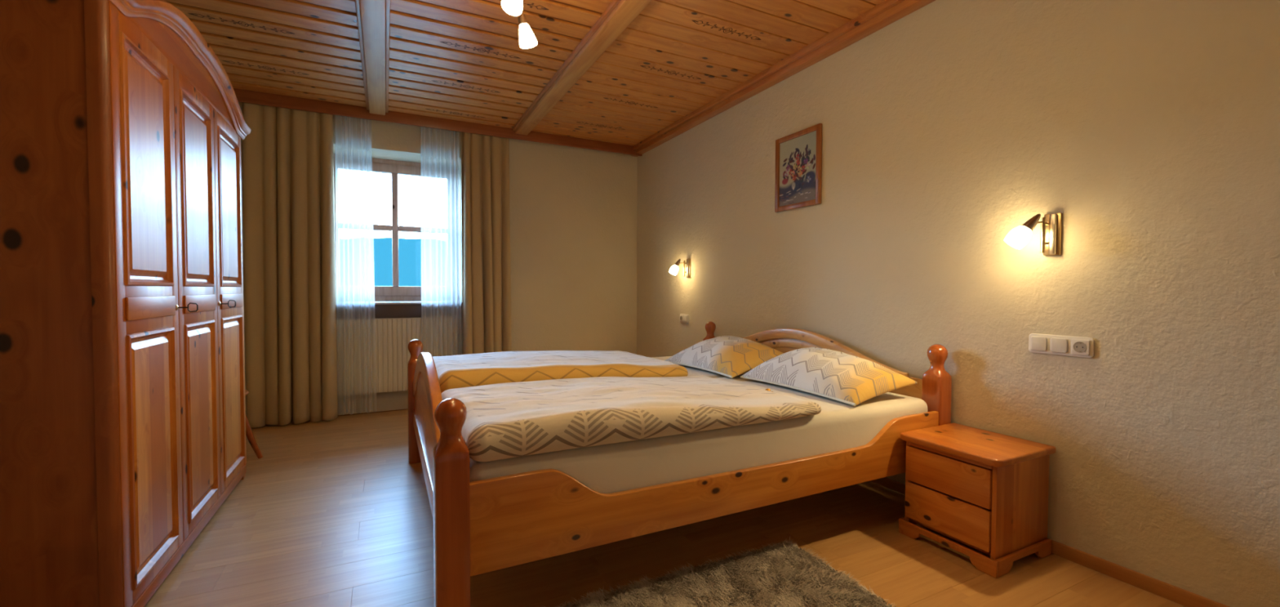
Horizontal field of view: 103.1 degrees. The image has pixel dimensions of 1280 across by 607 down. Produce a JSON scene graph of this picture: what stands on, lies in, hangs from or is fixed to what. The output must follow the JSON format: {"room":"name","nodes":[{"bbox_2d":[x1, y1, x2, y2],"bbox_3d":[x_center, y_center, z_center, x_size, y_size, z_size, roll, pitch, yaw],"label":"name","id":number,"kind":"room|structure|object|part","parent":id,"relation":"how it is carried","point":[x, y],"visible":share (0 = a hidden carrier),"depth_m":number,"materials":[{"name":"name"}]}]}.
{"room":"bedroom","nodes":[
{"label":"bedroom","id":0,"kind":"room"},
{"bbox_2d":[238,102,637,414],"bbox_3d":[-1.870,-0.358,4.908,4.056,2.800,0.500,-1,2,-27],"label":"wall","id":1,"kind":"structure","parent":0,"point":[573,210],"depth_m":5.15,"materials":[{"name":"paint"}]},
{"bbox_2d":[336,316,456,395],"bbox_3d":[-2.169,0.539,4.546,1.008,0.823,0.104,-1,2,-27],"label":"radiator","id":2,"kind":"object","parent":1,"relation":"attached to","point":[393,335],"visible":0.46,"depth_m":4.47,"materials":[{"name":"beige metal"}]},
{"bbox_2d":[336,316,456,319],"bbox_3d":[-2.158,0.133,4.515,1.000,0.009,0.059,-1,2,-27],"label":"grille","id":3,"kind":"object","parent":2,"relation":"attached to","point":[428,317],"depth_m":4.52,"materials":[{"name":"metal"}]},
{"bbox_2d":[333,153,462,319],"bbox_3d":[-2.238,-0.611,4.660,1.100,1.467,0.460,-1,2,-27],"label":"window","id":4,"kind":"structure","parent":1,"relation":"in","point":[401,297],"depth_m":4.76,"materials":[{"name":"brown wood"}]},
{"bbox_3d":[-2.315,-1.265,4.800,0.924,0.079,0.068,-1,2,-27],"label":"sash rail","id":5,"kind":"part","parent":4,"relation":"part of","materials":[{"name":"brown wood"}]},
{"bbox_3d":[-2.318,-0.118,4.831,0.924,0.091,0.068,-1,2,-27],"label":"sash rail","id":6,"kind":"part","parent":4,"relation":"part of","materials":[{"name":"brown wood"}]},
{"bbox_3d":[-2.327,-0.051,4.850,1.020,0.055,0.070,-1,2,-27],"label":"frame sill rail","id":7,"kind":"part","parent":4,"relation":"part of","materials":[{"name":"brown wood"}]},
{"bbox_2d":[233,88,642,155],"bbox_3d":[-1.705,-1.602,4.553,3.856,0.102,0.023,-1,2,-27],"label":"trim","id":8,"kind":"structure","parent":1,"relation":"attached to","point":[242,95],"depth_m":4.43,"materials":[{"name":"brown wood"}]},
{"bbox_2d":[164,0,885,145],"bbox_3d":[-0.258,-1.590,1.662,4.056,0.152,6.883,-1,2,-27],"label":"ceiling","id":9,"kind":"structure","parent":0,"point":[623,72],"depth_m":3.23,"materials":[{"name":"brown wood"}]},
{"bbox_2d":[501,0,537,48],"bbox_3d":[-0.271,-1.331,1.678,0.240,0.458,1.270,-1,2,-27],"label":"ceiling lamp","id":10,"kind":"object","parent":9,"relation":"hanging from","point":[527,39],"visible":1,"depth_m":2.20,"materials":[{"name":"white glass"}]},
{"bbox_3d":[-0.484,-1.159,1.930,0.082,0.100,0.080,-1,2,-27],"label":"lamp shade","id":11,"kind":"part","parent":10,"relation":"part of","materials":[{"name":"white glass"}]},
{"bbox_3d":[-0.491,-1.176,2.237,0.081,0.097,0.080,-1,2,-27],"label":"lamp shade","id":12,"kind":"part","parent":10,"relation":"part of","materials":[{"name":"white glass"}]},
{"bbox_3d":[-2.154,-1.632,4.382,2.140,0.024,0.060,-1,2,-27],"label":"track","id":13,"kind":"object","parent":9,"relation":"attached to","visible":0},
{"bbox_2d":[241,102,337,427],"bbox_3d":[-2.778,-0.328,4.038,0.617,2.568,0.180,-1,2,-27],"label":"curtain","id":14,"kind":"object","parent":13,"relation":"hanging from","point":[289,238],"visible":0.92,"depth_m":4.04,"materials":[{"name":"fabric"}]},
{"bbox_2d":[334,115,377,414],"bbox_3d":[-2.396,-0.342,4.283,0.296,2.550,0.046,-1,2,-27],"label":"sheer curtain","id":15,"kind":"object","parent":13,"relation":"hanging from","point":[366,129],"visible":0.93,"depth_m":4.28,"materials":[{"name":"white fabric"}]},
{"bbox_2d":[420,126,462,355],"bbox_3d":[-1.790,-0.348,4.587,0.351,2.550,0.045,-1,2,-27],"label":"sheer curtain","id":16,"kind":"object","parent":13,"relation":"hanging from","point":[432,144],"visible":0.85,"depth_m":4.58,"materials":[{"name":"white fabric"}]},
{"bbox_2d":[460,132,511,354],"bbox_3d":[-1.412,-0.342,4.718,0.456,2.568,0.185,-1,2,-27],"label":"curtain","id":17,"kind":"object","parent":13,"relation":"hanging from","point":[485,159],"visible":0.75,"depth_m":4.71,"materials":[{"name":"fabric"}]},
{"bbox_2d":[144,408,1186,606],"bbox_3d":[-0.266,1.093,1.734,4.056,0.120,6.883,-1,2,-27],"label":"floor","id":18,"kind":"structure","parent":0,"point":[334,513],"depth_m":2.10,"materials":[{"name":"brown wood"}]},
{"bbox_2d":[0,0,251,606],"bbox_3d":[-2.169,-0.059,2.077,0.711,2.153,1.607,-1,2,-27],"label":"wardrobe","id":19,"kind":"object","parent":18,"relation":"on","point":[122,401],"visible":1,"depth_m":1.51,"materials":[{"name":"brown wood"}]},
{"bbox_3d":[-1.872,0.027,1.367,0.595,1.840,0.020,-1,2,-27],"label":"panel","id":20,"kind":"part","parent":19,"relation":"part of","materials":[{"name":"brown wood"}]},
{"bbox_3d":[-1.588,0.049,1.510,0.045,1.910,0.028,-1,2,-27],"label":"corner post","id":21,"kind":"part","parent":19,"relation":"part of","materials":[{"name":"brown wood"}]},
{"bbox_3d":[-1.692,0.018,1.748,0.022,1.856,0.505,-1,2,-27],"label":"door frame","id":22,"kind":"part","parent":19,"relation":"part of","materials":[{"name":"brown wood"}]},
{"bbox_3d":[-1.685,-0.451,1.738,0.022,0.782,0.389,-1,2,-27],"label":"raised panel","id":23,"kind":"part","parent":19,"relation":"part of","materials":[{"name":"brown wood"}]},
{"bbox_3d":[-1.680,0.013,1.754,0.008,0.074,0.401,-1,2,-27],"label":"lock rail","id":24,"kind":"part","parent":19,"relation":"part of","materials":[{"name":"brown wood"}]},
{"bbox_3d":[-1.688,0.496,1.764,0.022,0.808,0.389,-1,2,-27],"label":"raised panel","id":25,"kind":"part","parent":19,"relation":"part of","materials":[{"name":"brown wood"}]},
{"bbox_3d":[-1.898,-1.026,2.185,0.060,0.225,1.607,-1,2,-27],"label":"cornice","id":26,"kind":"part","parent":19,"relation":"part of","materials":[{"name":"brown wood"}]},
{"bbox_3d":[-1.920,0.005,2.203,0.022,1.856,0.505,-1,2,-27],"label":"door frame","id":27,"kind":"part","parent":19,"relation":"part of","materials":[{"name":"brown wood"}]},
{"bbox_3d":[-1.913,-0.464,2.193,0.022,0.782,0.389,-1,2,-27],"label":"raised panel","id":28,"kind":"part","parent":19,"relation":"part of","materials":[{"name":"brown wood"}]},
{"bbox_3d":[-1.907,-0.001,2.209,0.008,0.074,0.401,-1,2,-27],"label":"lock rail","id":29,"kind":"part","parent":19,"relation":"part of","materials":[{"name":"brown wood"}]},
{"bbox_3d":[-1.916,0.483,2.219,0.022,0.808,0.389,-1,2,-27],"label":"raised panel","id":30,"kind":"part","parent":19,"relation":"part of","materials":[{"name":"brown wood"}]},
{"bbox_3d":[-2.141,-0.477,2.648,0.022,0.782,0.389,-1,2,-27],"label":"raised panel","id":31,"kind":"part","parent":19,"relation":"part of","materials":[{"name":"brown wood"}]},
{"bbox_3d":[-2.148,-0.008,2.658,0.022,1.856,0.505,-1,2,-27],"label":"door frame","id":32,"kind":"part","parent":19,"relation":"part of","materials":[{"name":"brown wood"}]},
{"bbox_3d":[-2.135,-0.013,2.664,0.008,0.074,0.401,-1,2,-27],"label":"lock rail","id":33,"kind":"part","parent":19,"relation":"part of","materials":[{"name":"brown wood"}]},
{"bbox_3d":[-2.144,0.470,2.674,0.022,0.808,0.389,-1,2,-27],"label":"raised panel","id":34,"kind":"part","parent":19,"relation":"part of","materials":[{"name":"brown wood"}]},
{"bbox_2d":[244,389,262,457],"bbox_3d":[-2.625,0.772,3.127,0.358,0.440,0.358,1,2,16],"label":"stool","id":35,"kind":"object","parent":18,"relation":"on","point":[249,433],"visible":0.06,"depth_m":3.21,"materials":[{"name":"brown wood"}]},
{"bbox_3d":[-2.478,0.781,3.206,0.160,0.418,0.037,-1,2,-27],"label":"leg","id":36,"kind":"part","parent":35,"relation":"part of","materials":[{"name":"brown wood"}]},
{"bbox_2d":[407,320,951,606],"bbox_3d":[0.015,0.588,2.832,2.313,0.832,2.015,-1,2,-27],"label":"bed","id":37,"kind":"object","parent":18,"relation":"on","point":[482,526],"visible":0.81,"depth_m":1.69,"materials":[{"name":"brown wood"}]},
{"bbox_3d":[-1.407,0.607,3.195,0.094,0.765,0.094,-1,2,-27],"label":"post","id":38,"kind":"part","parent":37,"relation":"part of","materials":[{"name":"brown wood"}]},
{"bbox_3d":[-0.977,0.732,2.339,0.036,0.095,1.841,-1,2,-27],"label":"footboard rail","id":39,"kind":"part","parent":37,"relation":"part of","materials":[{"name":"brown wood"}]},
{"bbox_3d":[-0.976,0.508,2.333,0.022,0.533,1.841,-1,2,-27],"label":"footboard","id":40,"kind":"part","parent":37,"relation":"part of","materials":[{"name":"brown wood"}]},
{"bbox_3d":[-0.547,0.656,1.478,0.094,0.765,0.094,-1,2,-27],"label":"post","id":41,"kind":"part","parent":37,"relation":"part of","materials":[{"name":"brown wood"}]},
{"bbox_2d":[462,375,927,493],"bbox_3d":[0.228,0.595,2.394,2.130,0.282,0.970,-1,2,-27],"label":"mattress","id":42,"kind":"object","parent":37,"relation":"on","point":[610,468],"visible":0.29,"depth_m":1.89,"materials":[{"name":"white fabric"}]},
{"bbox_2d":[441,374,821,462],"bbox_3d":[-0.064,0.397,2.188,1.413,0.122,0.931,-1,2,-27],"label":"duvet","id":43,"kind":"object","parent":42,"relation":"on","point":[508,420],"visible":1,"depth_m":1.83,"materials":[{"name":"fabric"}]},
{"bbox_2d":[740,346,917,405],"bbox_3d":[0.974,0.345,2.685,0.491,0.192,0.791,-1,2,-27],"label":"pillow","id":44,"kind":"object","parent":42,"relation":"on","point":[835,375],"visible":1,"depth_m":2.48,"materials":[{"name":"fabric"}]},
{"bbox_2d":[651,355,747,377],"bbox_3d":[-0.208,0.570,3.265,2.130,0.282,0.970,-1,2,-27],"label":"mattress","id":45,"kind":"object","parent":37,"relation":"on","point":[691,371],"visible":0.02,"depth_m":3.21,"materials":[{"name":"white fabric"}]},
{"bbox_2d":[432,350,688,393],"bbox_3d":[-0.523,0.365,3.032,1.348,0.138,0.973,-1,2,-27],"label":"duvet","id":46,"kind":"object","parent":45,"relation":"on","point":[459,371],"visible":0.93,"depth_m":2.74,"materials":[{"name":"fabric"}]},
{"bbox_2d":[663,335,783,377],"bbox_3d":[0.572,0.323,3.381,0.594,0.189,0.785,-1,2,-27],"label":"pillow","id":47,"kind":"object","parent":45,"relation":"on","point":[731,356],"visible":0.96,"depth_m":3.16,"materials":[{"name":"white fabric"}]},
{"bbox_3d":[0.458,0.641,1.949,2.139,0.272,0.025,-1,2,-27],"label":"rail","id":48,"kind":"part","parent":37,"relation":"part of","materials":[{"name":"brown wood"}]},
{"bbox_3d":[0.577,0.558,4.187,0.094,0.822,0.094,-1,2,-27],"label":"post","id":49,"kind":"part","parent":37,"relation":"part of","materials":[{"name":"brown wood"}]},
{"bbox_3d":[1.009,0.463,3.326,0.022,0.562,1.841,-1,2,-27],"label":"headboard","id":50,"kind":"part","parent":37,"relation":"part of","materials":[{"name":"brown wood"}]},
{"bbox_3d":[1.437,0.607,2.470,0.094,0.822,0.094,-1,2,-27],"label":"post","id":51,"kind":"part","parent":37,"relation":"part of","materials":[{"name":"brown wood"}]},
{"bbox_2d":[543,536,895,606],"bbox_3d":[0.240,1.020,1.578,1.276,0.035,0.746,-1,2,-27],"label":"rug","id":52,"kind":"object","parent":18,"relation":"on","point":[783,574],"visible":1,"depth_m":1.81,"materials":[{"name":"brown carpet"}]},
{"bbox_2d":[898,422,1056,577],"bbox_3d":[1.421,0.803,2.177,0.403,0.447,0.422,-1,2,-27],"label":"nightstand","id":53,"kind":"object","parent":18,"relation":"on","point":[984,491],"visible":1,"depth_m":2.05,"materials":[{"name":"brown wood"}]},
{"bbox_3d":[1.354,0.785,2.344,0.372,0.363,0.018,-1,2,-27],"label":"panel","id":54,"kind":"part","parent":53,"relation":"part of","materials":[{"name":"brown wood"}]},
{"bbox_3d":[1.266,0.872,2.110,0.020,0.158,0.354,-1,2,-27],"label":"drawer","id":55,"kind":"part","parent":53,"relation":"part of","materials":[{"name":"brown wood"}]},
{"bbox_3d":[1.266,0.710,2.105,0.020,0.152,0.354,-1,2,-27],"label":"drawer","id":56,"kind":"part","parent":53,"relation":"part of","materials":[{"name":"brown wood"}]},
{"bbox_3d":[1.273,0.620,2.097,0.018,0.020,0.342,-1,2,-27],"label":"rail","id":57,"kind":"part","parent":53,"relation":"part of","materials":[{"name":"brown wood"}]},
{"bbox_3d":[1.437,0.962,2.189,0.348,0.012,0.342,-1,2,-27],"label":"panel","id":58,"kind":"part","parent":53,"relation":"part of","materials":[{"name":"brown wood"}]},
{"bbox_3d":[1.515,0.794,2.022,0.372,0.363,0.018,-1,2,-27],"label":"panel","id":59,"kind":"part","parent":53,"relation":"part of","materials":[{"name":"brown wood"}]},
{"bbox_2d":[636,0,1279,606],"bbox_3d":[1.529,-0.284,2.538,0.100,2.800,6.783,-1,2,-27],"label":"wall","id":60,"kind":"structure","parent":0,"point":[1152,127],"depth_m":2.07,"materials":[{"name":"paint"}]},
{"bbox_2d":[668,258,690,277],"bbox_3d":[0.354,-0.318,4.580,0.192,0.170,0.077,0,2,-14],"label":"wall lamp","id":61,"kind":"object","parent":60,"relation":"attached to","point":[673,269],"visible":1,"depth_m":4.57,"materials":[{"name":"gold metal"}]},
{"bbox_3d":[0.303,-0.299,4.567,0.088,0.094,0.077,-1,2,-27],"label":"lamp shade","id":62,"kind":"part","parent":61,"relation":"part of","materials":[{"name":"white glass"}]},
{"bbox_3d":[0.408,-0.315,4.599,0.036,0.145,0.016,-1,2,-27],"label":"rod","id":63,"kind":"part","parent":61,"relation":"part of","materials":[{"name":"gold metal"}]},
{"bbox_3d":[0.437,-0.318,4.593,0.011,0.170,0.060,-1,2,-27],"label":"wall plate","id":64,"kind":"part","parent":61,"relation":"part of","materials":[{"name":"gold metal"}]},
{"bbox_2d":[680,313,688,323],"bbox_3d":[0.403,0.138,4.664,0.018,0.081,0.152,-1,2,-27],"label":"socket plate","id":65,"kind":"object","parent":60,"relation":"attached to","point":[684,317],"visible":1,"depth_m":4.64,"materials":[{"name":"white plastic"}]},
{"bbox_2d":[680,315,683,321],"bbox_3d":[0.384,0.137,4.694,0.006,0.060,0.060,-1,2,-27],"label":"socket","id":66,"kind":"object","parent":65,"relation":"attached to","point":[681,316],"depth_m":4.69,"materials":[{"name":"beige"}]},
{"bbox_2d":[631,0,935,156],"bbox_3d":[1.419,-1.545,2.503,0.105,0.086,6.683,-1,2,-27],"label":"trim","id":67,"kind":"structure","parent":60,"relation":"attached to","point":[882,15],"depth_m":3.27,"materials":[{"name":"brown wood"}]},
{"bbox_2d":[774,123,822,212],"bbox_3d":[1.039,-0.880,3.360,0.022,0.500,0.408,-1,2,-27],"label":"picture","id":68,"kind":"object","parent":60,"relation":"attached to","point":[798,154],"visible":1,"depth_m":3.34,"materials":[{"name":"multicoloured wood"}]},
{"bbox_3d":[0.955,-0.884,3.527,0.022,0.500,0.034,-1,2,-27],"label":"frame","id":69,"kind":"part","parent":68,"relation":"part of","materials":[{"name":"brown wood"}]},
{"bbox_3d":[1.038,-0.647,3.366,0.022,0.034,0.340,-1,2,-27],"label":"frame","id":70,"kind":"part","parent":68,"relation":"part of","materials":[{"name":"brown wood"}]},
{"bbox_3d":[1.040,-1.113,3.354,0.022,0.034,0.340,-1,2,-27],"label":"frame","id":71,"kind":"part","parent":68,"relation":"part of","materials":[{"name":"brown wood"}]},
{"bbox_2d":[779,130,816,206],"bbox_3d":[1.040,-0.880,3.361,0.001,0.432,0.340,-1,2,-27],"label":"painting","id":72,"kind":"object","parent":68,"relation":"attached to","point":[797,155],"depth_m":3.35},
{"bbox_3d":[1.123,-0.875,3.193,0.022,0.500,0.034,-1,2,-27],"label":"frame","id":73,"kind":"part","parent":68,"relation":"part of","materials":[{"name":"brown wood"}]},
{"bbox_2d":[1004,212,1062,255],"bbox_3d":[1.608,-0.283,2.083,0.206,0.170,0.078,0,2,5],"label":"wall lamp","id":74,"kind":"object","parent":60,"relation":"attached to","point":[1051,224],"visible":1,"depth_m":2.07,"materials":[{"name":"gold metal"}]},
{"bbox_3d":[1.550,-0.270,2.089,0.085,0.094,0.086,-1,2,-27],"label":"lamp shade","id":75,"kind":"part","parent":74,"relation":"part of","materials":[{"name":"white glass"}]},
{"bbox_3d":[1.663,-0.281,2.092,0.036,0.145,0.016,-1,2,-27],"label":"rod","id":76,"kind":"part","parent":74,"relation":"part of","materials":[{"name":"gold metal"}]},
{"bbox_3d":[1.692,-0.283,2.087,0.011,0.170,0.060,-1,2,-27],"label":"wall plate","id":77,"kind":"part","parent":74,"relation":"part of","materials":[{"name":"gold metal"}]},
{"bbox_2d":[871,476,1229,606],"bbox_3d":[1.451,0.987,2.591,0.016,0.054,6.683,-1,2,-27],"label":"baseboard","id":78,"kind":"structure","parent":60,"relation":"attached to","point":[1173,593],"depth_m":1.88,"materials":[{"name":"brown wood"}]},
{"bbox_2d":[1028,333,1094,357],"bbox_3d":[1.706,0.169,2.061,0.018,0.081,0.222,-1,2,-27],"label":"switch plate","id":79,"kind":"object","parent":60,"relation":"attached to","point":[1059,344],"visible":1,"depth_m":2.05,"materials":[{"name":"white plastic"}]},
{"bbox_2d":[1071,338,1089,355],"bbox_3d":[1.732,0.172,2.001,0.006,0.060,0.060,-1,2,-27],"label":"socket","id":80,"kind":"object","parent":79,"relation":"attached to","point":[1078,346],"depth_m":2.00,"materials":[{"name":"beige plastic"}]},
{"label":"outside","id":81,"kind":"structure","parent":0,"visible":0},
{"bbox_3d":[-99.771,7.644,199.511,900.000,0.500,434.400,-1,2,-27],"label":"ground","id":82,"kind":"structure","parent":81,"visible":0},
{"bbox_2d":[338,236,447,301],"bbox_3d":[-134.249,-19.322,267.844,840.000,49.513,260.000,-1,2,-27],"label":"building","id":83,"kind":"structure","parent":82,"relation":"on","point":[410,250],"depth_m":205.64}
]}

